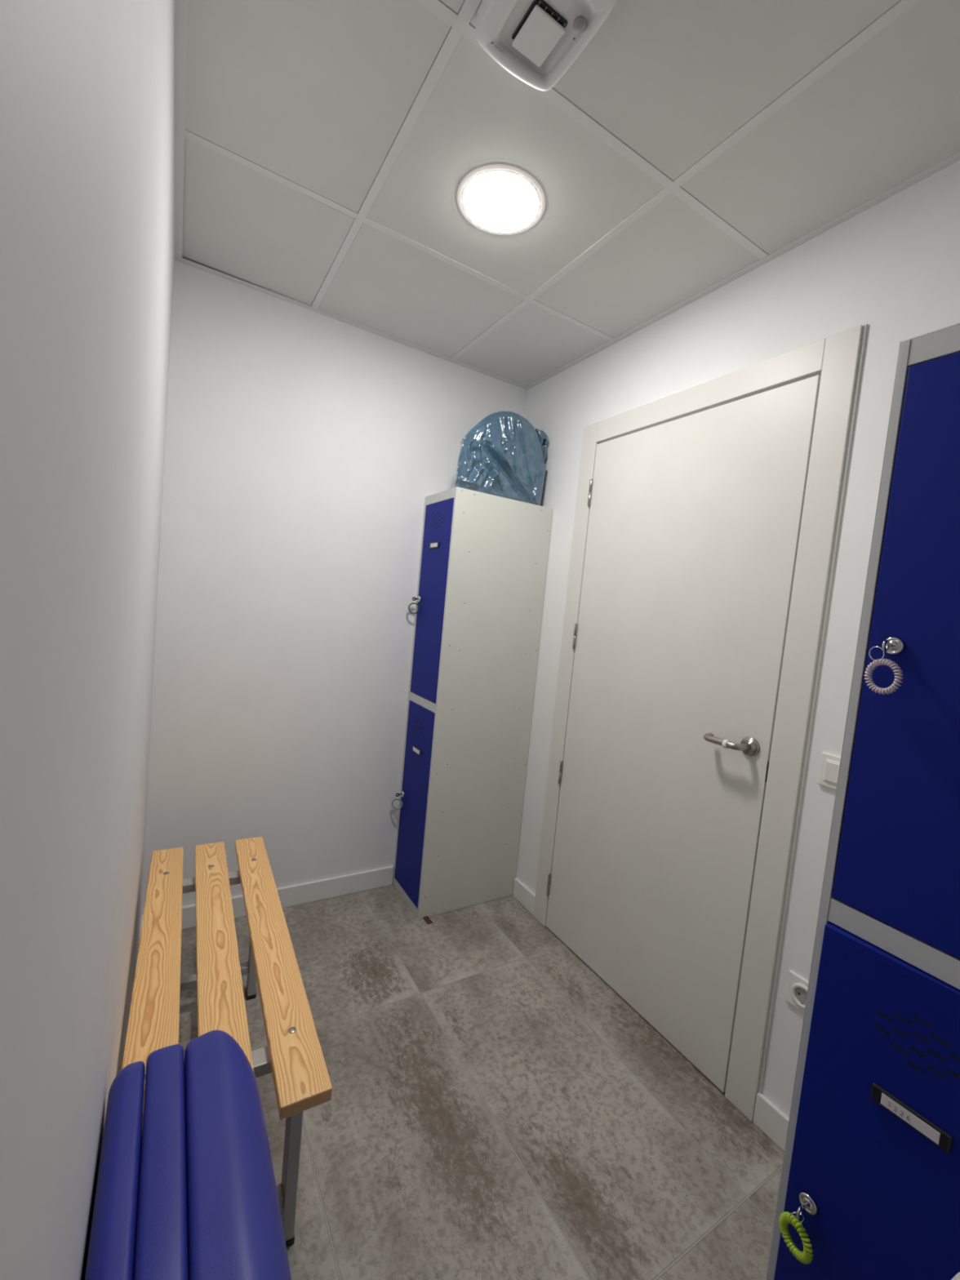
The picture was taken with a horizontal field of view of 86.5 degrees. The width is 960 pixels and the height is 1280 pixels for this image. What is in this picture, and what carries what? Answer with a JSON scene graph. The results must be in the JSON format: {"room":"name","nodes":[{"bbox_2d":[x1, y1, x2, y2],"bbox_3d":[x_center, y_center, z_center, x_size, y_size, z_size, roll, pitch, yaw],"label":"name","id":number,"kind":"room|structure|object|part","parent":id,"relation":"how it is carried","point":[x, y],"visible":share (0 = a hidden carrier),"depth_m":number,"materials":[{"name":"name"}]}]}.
{"room":"changing room","nodes":[
{"label":"changing room","id":0,"kind":"room"},
{"bbox_2d":[0,0,174,1279],"bbox_3d":[-0.372,-0.004,0.404,0.120,2.561,3.220,3,4,-31],"label":"wall","id":1,"kind":"structure","parent":0,"point":[87,86],"depth_m":0.30,"materials":[{"name":"paint"}]},
{"bbox_2d":[137,914,142,955],"bbox_3d":[-0.464,1.221,0.577,0.013,0.088,3.087,3,4,-31],"label":"baseboard","id":2,"kind":"structure","parent":1,"relation":"attached to","point":[141,920],"depth_m":1.81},
{"bbox_2d":[173,0,187,258],"bbox_3d":[-0.230,-1.150,0.406,0.022,0.046,3.078,3,4,-31],"label":"trim","id":3,"kind":"structure","parent":1,"relation":"attached to","point":[180,6],"depth_m":1.17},
{"bbox_2d":[141,260,527,915],"bbox_3d":[-0.530,-0.142,2.249,1.744,2.561,0.120,3,4,-31],"label":"wall","id":4,"kind":"structure","parent":0,"point":[305,449],"depth_m":2.03,"materials":[{"name":"paint"}]},
{"bbox_2d":[181,866,393,929],"bbox_3d":[-0.827,1.082,2.144,0.974,0.088,0.013,3,4,-31],"label":"baseboard","id":5,"kind":"structure","parent":4,"relation":"attached to","point":[310,891],"depth_m":2.22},
{"bbox_2d":[174,256,528,390],"bbox_3d":[-0.396,-1.280,2.107,1.484,0.046,0.022,3,4,-31],"label":"trim","id":6,"kind":"structure","parent":4,"relation":"attached to","point":[185,260],"depth_m":1.97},
{"bbox_2d":[178,883,784,1279],"bbox_3d":[0.168,1.349,0.963,1.744,0.100,3.340,3,4,-31],"label":"floor","id":7,"kind":"structure","parent":0,"point":[496,1109],"depth_m":1.34,"materials":[{"name":"tile"}]},
{"bbox_2d":[84,1030,291,1279],"bbox_3d":[-0.245,0.964,0.415,0.187,0.653,0.906,3,4,-31],"label":"mat","id":8,"kind":"object","parent":7,"relation":"on","point":[189,1193],"visible":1,"depth_m":0.59,"materials":[{"name":"blue plastic"}]},
{"bbox_3d":[-0.309,0.962,0.379,0.042,0.648,0.870,3,4,-31],"label":"mat panel","id":9,"kind":"part","parent":8,"relation":"part of","materials":[{"name":"blue plastic"}]},
{"bbox_3d":[-0.269,0.963,0.400,0.047,0.652,0.885,3,4,-31],"label":"mat panel","id":10,"kind":"part","parent":8,"relation":"part of","materials":[{"name":"blue leather"}]},
{"bbox_3d":[-0.207,0.966,0.438,0.098,0.653,0.906,3,4,-31],"label":"mat panel","id":11,"kind":"part","parent":8,"relation":"part of","materials":[{"name":"blue leather"}]},
{"bbox_2d":[121,836,332,1246],"bbox_3d":[-0.685,0.969,1.303,0.332,0.451,1.040,3,4,-30],"label":"slatted bench","id":12,"kind":"object","parent":7,"relation":"on","point":[293,1055],"visible":0.73,"depth_m":1.15,"materials":[{"name":"brown wood"}]},
{"bbox_3d":[-0.734,0.960,1.662,0.025,0.388,0.040,3,4,-30],"label":"leg","id":13,"kind":"part","parent":12,"relation":"part of","materials":[{"name":"silver metal"}]},
{"bbox_3d":[-0.385,1.034,1.048,0.025,0.388,0.040,3,4,-30],"label":"leg","id":14,"kind":"part","parent":12,"relation":"part of","materials":[{"name":"silver metal"}]},
{"bbox_2d":[423,915,432,924],"bbox_3d":[-0.220,1.178,2.149,0.021,0.008,0.045,3,5,-34],"label":"wooden shim","id":15,"kind":"object","parent":7,"relation":"on","point":[427,919],"visible":1,"depth_m":2.14,"materials":[{"name":"brown wood"}]},
{"bbox_2d":[392,486,552,919],"bbox_3d":[-0.046,0.280,2.340,0.497,1.800,0.299,3,4,-31],"label":"locker","id":16,"kind":"object","parent":7,"relation":"on","point":[483,560],"visible":1,"depth_m":2.20,"materials":[{"name":"grey metal"}]},
{"bbox_2d":[391,792,402,809],"bbox_3d":[-0.378,0.737,2.334,0.051,0.079,0.017,5,4,-6],"label":"key","id":17,"kind":"object","parent":16,"relation":"attached to","point":[393,800],"visible":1,"depth_m":2.33,"materials":[{"name":"silver metal"}]},
{"bbox_3d":[-0.326,1.146,2.280,0.017,0.036,0.270,3,4,-31],"label":"rail","id":18,"kind":"part","parent":16,"relation":"part of","materials":[{"name":"grey metal"}]},
{"bbox_3d":[-0.119,0.264,2.469,0.490,1.798,0.001,3,4,-31],"label":"panel","id":19,"kind":"part","parent":16,"relation":"part of","materials":[{"name":"grey paint"}]},
{"bbox_2d":[408,596,419,613],"bbox_3d":[-0.293,-0.154,2.274,0.052,0.077,0.011,4,4,-15],"label":"key","id":20,"kind":"object","parent":16,"relation":"attached to","point":[415,597],"visible":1,"depth_m":2.27,"materials":[{"name":"silver metal"}]},
{"bbox_3d":[-0.286,0.708,2.250,0.017,0.840,0.267,3,4,-31],"label":"locker door","id":21,"kind":"part","parent":16,"relation":"part of","materials":[{"name":"blue paint"}]},
{"bbox_3d":[-0.244,0.269,2.221,0.017,0.038,0.270,3,4,-31],"label":"rail","id":22,"kind":"part","parent":16,"relation":"part of","materials":[{"name":"grey metal"}]},
{"bbox_3d":[-0.204,-0.167,2.191,0.017,0.836,0.267,3,4,-31],"label":"locker door","id":23,"kind":"part","parent":16,"relation":"part of","materials":[{"name":"blue paint"}]},
{"bbox_3d":[-0.163,-0.604,2.162,0.017,0.039,0.270,3,4,-31],"label":"rail","id":24,"kind":"part","parent":16,"relation":"part of","materials":[{"name":"grey metal"}]},
{"bbox_2d":[453,411,548,505],"bbox_3d":[0.065,-0.805,2.266,0.472,0.381,0.291,3,4,-31],"label":"plastic bag","id":25,"kind":"object","parent":16,"relation":"on","point":[504,455],"visible":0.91,"depth_m":2.16,"materials":[{"name":"blue plastic"}]},
{"bbox_3d":[0.276,-0.879,2.306,0.076,0.136,0.048,3,4,-31],"label":"bag handle","id":26,"kind":"part","parent":25,"relation":"part of","materials":[{"name":"blue plastic"}]},
{"bbox_2d":[765,323,959,1279],"bbox_3d":[0.842,0.464,0.838,0.515,1.800,0.300,3,4,-31],"label":"locker","id":27,"kind":"object","parent":7,"relation":"on","point":[872,1148],"visible":0.96,"depth_m":0.76,"materials":[{"name":"blue metal"}]},
{"bbox_2d":[778,1201,813,1264],"bbox_3d":[0.512,0.943,0.819,0.035,0.083,0.055,3,4,-31],"label":"key","id":28,"kind":"object","parent":27,"relation":"attached to","point":[806,1256],"visible":1,"depth_m":0.81,"materials":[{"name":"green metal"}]},
{"bbox_3d":[0.523,0.910,0.820,0.018,0.007,0.002,3,4,-31],"label":"key blade","id":29,"kind":"part","parent":28,"relation":"part of","materials":[{"name":"silver metal"}]},
{"bbox_3d":[0.773,0.447,0.970,0.497,1.798,0.001,3,4,-31],"label":"panel","id":30,"kind":"part","parent":27,"relation":"part of","materials":[{"name":"grey paint"}]},
{"bbox_3d":[0.598,0.891,0.745,0.017,0.840,0.269,3,5,-34],"label":"locker door","id":31,"kind":"part","parent":27,"relation":"part of","materials":[{"name":"blue paint"}]},
{"bbox_2d":[864,640,902,694],"bbox_3d":[0.603,0.041,0.761,0.031,0.082,0.049,6,4,12],"label":"key","id":32,"kind":"object","parent":27,"relation":"attached to","point":[886,646],"visible":1,"depth_m":0.76,"materials":[{"name":"silver metal"}]},
{"bbox_3d":[0.645,0.453,0.719,0.017,0.038,0.272,3,4,-31],"label":"rail","id":33,"kind":"part","parent":27,"relation":"part of","materials":[{"name":"grey metal"}]},
{"bbox_3d":[0.685,0.017,0.690,0.017,0.836,0.269,3,4,-31],"label":"locker door","id":34,"kind":"part","parent":27,"relation":"part of","materials":[{"name":"blue paint"}]},
{"bbox_3d":[0.933,-0.430,0.783,0.495,0.001,0.297,3,4,-31],"label":"panel","id":35,"kind":"part","parent":27,"relation":"part of","materials":[{"name":"grey paint"}]},
{"bbox_3d":[0.727,-0.420,0.661,0.017,0.039,0.272,3,4,-31],"label":"rail","id":36,"kind":"part","parent":27,"relation":"part of","materials":[{"name":"grey metal"}]},
{"bbox_2d":[951,1271,959,1279],"bbox_3d":[0.511,0.986,0.512,0.222,0.745,0.218,3,4,-31],"label":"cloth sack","id":37,"kind":"object","parent":7,"relation":"on","point":[957,1277],"visible":1,"depth_m":0.55,"materials":[{"name":"fabric"}]},
{"bbox_2d":[182,0,959,386],"bbox_3d":[0.404,-1.176,0.794,1.744,0.160,3.340,3,4,-31],"label":"ceiling","id":38,"kind":"structure","parent":0,"point":[330,145],"depth_m":1.19,"materials":[{"name":"tile"}]},
{"bbox_2d":[457,164,545,235],"bbox_3d":[0.056,-1.161,1.363,0.236,0.015,0.236,3,4,-31],"label":"recessed light","id":39,"kind":"object","parent":38,"relation":"in","point":[500,199],"visible":1,"depth_m":1.34,"materials":[{"name":"white plastic"}]},
{"bbox_2d":[475,0,617,91],"bbox_3d":[0.114,-1.109,0.902,0.187,0.042,0.230,3,4,-31],"label":"fan","id":40,"kind":"object","parent":38,"relation":"attached to","point":[536,42],"visible":1,"depth_m":0.93,"materials":[{"name":"white plastic"}]},
{"bbox_2d":[511,0,567,39],"bbox_3d":[0.108,-1.107,0.926,0.068,0.006,0.077,3,4,-31],"label":"fan grille","id":41,"kind":"object","parent":40,"relation":"attached to","point":[535,20],"depth_m":0.91,"materials":[{"name":"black plastic"}]},
{"bbox_2d":[515,160,959,1117],"bbox_3d":[0.977,0.063,1.289,0.140,2.561,3.100,3,4,-31],"label":"wall","id":42,"kind":"structure","parent":0,"point":[892,267],"depth_m":1.34,"materials":[{"name":"paint"}]},
{"bbox_2d":[512,877,535,914],"bbox_3d":[0.203,1.166,2.325,0.013,0.088,0.163,3,4,-31],"label":"baseboard","id":43,"kind":"structure","parent":42,"relation":"attached to","point":[522,893],"depth_m":2.32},
{"bbox_2d":[533,323,867,1121],"bbox_3d":[0.621,0.221,1.772,0.215,2.117,1.009,3,4,-31],"label":"door","id":44,"kind":"structure","parent":42,"relation":"in","point":[704,543],"depth_m":1.59,"materials":[{"name":"laminate"}]},
{"bbox_3d":[0.359,0.172,2.152,0.015,2.115,0.084,3,4,-31],"label":"casing","id":45,"kind":"part","parent":44,"relation":"part of","materials":[{"name":"laminate"}]},
{"bbox_3d":[0.689,-0.790,1.692,0.014,0.082,0.835,3,4,-31],"label":"casing","id":46,"kind":"part","parent":44,"relation":"part of","materials":[{"name":"laminate"}]},
{"bbox_3d":[0.710,0.294,1.478,0.062,0.021,0.128,3,4,-31],"label":"handle lever","id":47,"kind":"part","parent":44,"relation":"part of","materials":[{"name":"metal"}]},
{"bbox_3d":[0.800,0.364,1.414,0.018,0.057,0.003,3,4,-31],"label":"latch plate","id":48,"kind":"part","parent":44,"relation":"part of","materials":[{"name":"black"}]},
{"bbox_3d":[0.828,0.268,1.367,0.015,2.115,0.082,3,4,-31],"label":"casing","id":49,"kind":"part","parent":44,"relation":"part of","materials":[{"name":"laminate"}]},
{"bbox_2d":[526,151,959,388],"bbox_3d":[1.020,-1.084,1.161,0.022,0.046,3.078,3,4,-31],"label":"trim","id":50,"kind":"structure","parent":42,"relation":"attached to","point":[955,157],"depth_m":1.44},
{"bbox_2d":[752,1092,789,1151],"bbox_3d":[1.169,1.364,0.710,0.013,0.088,1.616,3,4,-31],"label":"baseboard","id":51,"kind":"structure","parent":42,"relation":"attached to","point":[768,1117],"depth_m":1.36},
{"bbox_2d":[785,969,808,1013],"bbox_3d":[0.830,0.913,1.309,0.015,0.084,0.084,3,4,-31],"label":"wall outlet","id":52,"kind":"object","parent":42,"relation":"attached to","point":[797,985],"visible":0.59,"depth_m":1.32,"materials":[{"name":"white plastic"}]},
{"bbox_2d":[817,751,840,789],"bbox_3d":[0.885,0.330,1.264,0.019,0.084,0.084,3,4,-31],"label":"light switch","id":53,"kind":"object","parent":42,"relation":"attached to","point":[829,764],"visible":0.56,"depth_m":1.28,"materials":[{"name":"white plastic"}]}
]}

